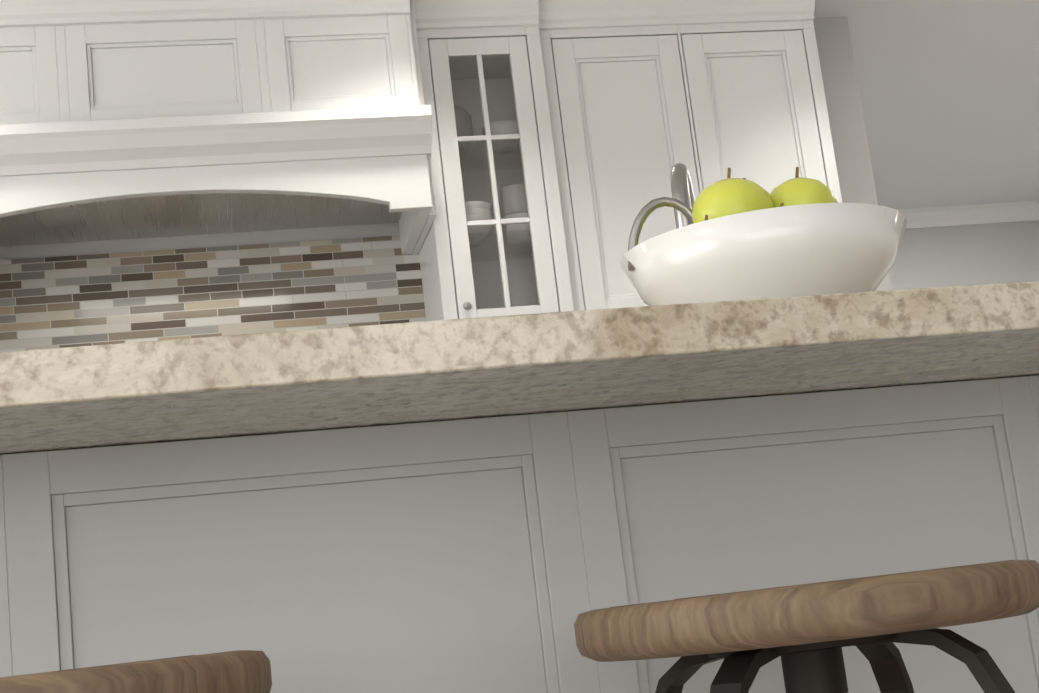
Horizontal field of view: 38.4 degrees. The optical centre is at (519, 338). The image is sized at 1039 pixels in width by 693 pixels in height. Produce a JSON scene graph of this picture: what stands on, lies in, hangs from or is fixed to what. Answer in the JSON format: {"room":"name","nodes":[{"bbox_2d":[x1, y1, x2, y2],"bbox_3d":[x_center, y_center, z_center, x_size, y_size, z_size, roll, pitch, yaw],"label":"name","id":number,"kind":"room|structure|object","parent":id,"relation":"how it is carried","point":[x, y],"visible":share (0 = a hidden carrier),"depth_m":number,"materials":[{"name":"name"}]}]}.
{"room":"kitchen","nodes":[
{"label":"kitchen","id":0,"kind":"room"},
{"bbox_2d":[0,17,891,290],"bbox_3d":[-2.013,0.419,3.926,6.520,2.430,0.120,-4,-11,-12],"label":"wall","id":1,"kind":"structure","parent":0,"point":[846,117],"depth_m":4.63,"materials":[{"name":"grey paint"}]},
{"bbox_2d":[0,235,425,351],"bbox_3d":[-1.388,0.215,4.020,4.650,0.880,0.010,-4,-11,-12],"label":"tile backsplash","id":2,"kind":"structure","parent":1,"relation":"attached to","point":[85,300],"depth_m":4.19,"materials":[{"name":"tile"}]},
{"bbox_2d":[0,0,435,254],"bbox_3d":[-0.938,-0.586,3.991,1.342,0.689,0.551,-4,-11,-12],"label":"range hood","id":3,"kind":"object","parent":1,"relation":"attached to","point":[126,119],"visible":1,"depth_m":3.84,"materials":[{"name":"white wood"}]},
{"bbox_2d":[497,8,732,313],"bbox_3d":[0.292,-0.429,4.302,0.522,0.900,0.337,-4,-11,-12],"label":"upper cabinet","id":4,"kind":"object","parent":1,"relation":"attached to","point":[567,135],"depth_m":4.19,"materials":[{"name":"white wood"}]},
{"bbox_2d":[709,12,841,202],"bbox_3d":[0.648,-0.454,4.391,0.482,0.900,0.306,-4,-11,-12],"label":"upper cabinet","id":5,"kind":"object","parent":1,"relation":"attached to","point":[773,99],"depth_m":4.31,"materials":[{"name":"white wood"}]},
{"bbox_2d":[814,0,1038,209],"bbox_3d":[-0.533,-1.426,1.834,9.090,0.050,10.340,-4,-11,-12],"label":"ceiling","id":6,"kind":"structure","parent":0,"point":[949,93],"depth_m":5.66,"materials":[{"name":"white paint"}]},
{"bbox_2d":[889,220,1038,289],"bbox_3d":[1.863,0.586,7.172,2.570,2.430,0.120,-4,-11,-12],"label":"wall","id":7,"kind":"structure","parent":0,"point":[967,255],"depth_m":7.39,"materials":[{"name":"grey paint"}]},
{"bbox_2d":[896,200,1038,228],"bbox_3d":[1.707,-0.574,7.294,2.250,0.085,0.065,-4,-11,-12],"label":"crown molding","id":8,"kind":"structure","parent":7,"relation":"attached to","point":[943,216],"depth_m":7.36,"materials":[{"name":"white wood"}]},
{"bbox_3d":[-0.249,0.999,1.370,9.090,0.060,10.340,-4,-11,-12],"label":"floor","id":9,"kind":"structure","parent":0,"visible":0},
{"bbox_2d":[0,650,271,692],"bbox_3d":[-0.342,0.574,1.043,0.386,0.663,0.386,-4,-11,-12],"label":"stool","id":10,"kind":"object","parent":9,"relation":"on","point":[243,671],"visible":1,"depth_m":0.99,"materials":[{"name":"brown wood"}]},
{"bbox_2d":[0,425,411,692],"bbox_3d":[-0.656,0.638,1.739,0.962,0.872,0.988,-4,-11,-12],"label":"base cabinet","id":11,"kind":"object","parent":9,"relation":"on","point":[283,546],"depth_m":1.45,"materials":[{"name":"grey paint"}]},
{"bbox_2d":[0,281,1038,454],"bbox_3d":[0.302,0.188,1.958,3.069,0.224,1.241,-4,-11,-16],"label":"countertop","id":12,"kind":"structure","parent":11,"relation":"on","point":[92,396],"depth_m":1.33,"materials":[{"name":"stone"}]},
{"bbox_2d":[670,163,694,228],"bbox_3d":[0.206,-0.069,2.150,0.212,0.369,0.206,-4,-11,-12],"label":"island faucet","id":13,"kind":"object","parent":12,"relation":"on","point":[681,187],"visible":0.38,"depth_m":2.11,"materials":[{"name":"silver metal"}]},
{"bbox_2d":[620,167,906,305],"bbox_3d":[0.269,-0.091,1.649,0.316,0.210,0.316,-4,-11,-12],"label":"bowl","id":14,"kind":"object","parent":12,"relation":"on","point":[740,239],"visible":0.79,"depth_m":1.54,"materials":[{"name":"white ceramic"}]},
{"bbox_2d":[388,375,1038,692],"bbox_3d":[0.248,0.533,1.748,0.823,0.872,0.456,-4,-11,-12],"label":"base cabinet","id":15,"kind":"object","parent":9,"relation":"on","point":[484,555],"depth_m":1.59,"materials":[{"name":"grey paint"}]},
{"bbox_2d":[574,560,1038,692],"bbox_3d":[0.274,0.530,1.190,0.385,0.663,0.385,-4,-11,-12],"label":"stool","id":16,"kind":"object","parent":9,"relation":"on","point":[807,632],"visible":1,"depth_m":1.10,"materials":[{"name":"brown wood"}]}
]}

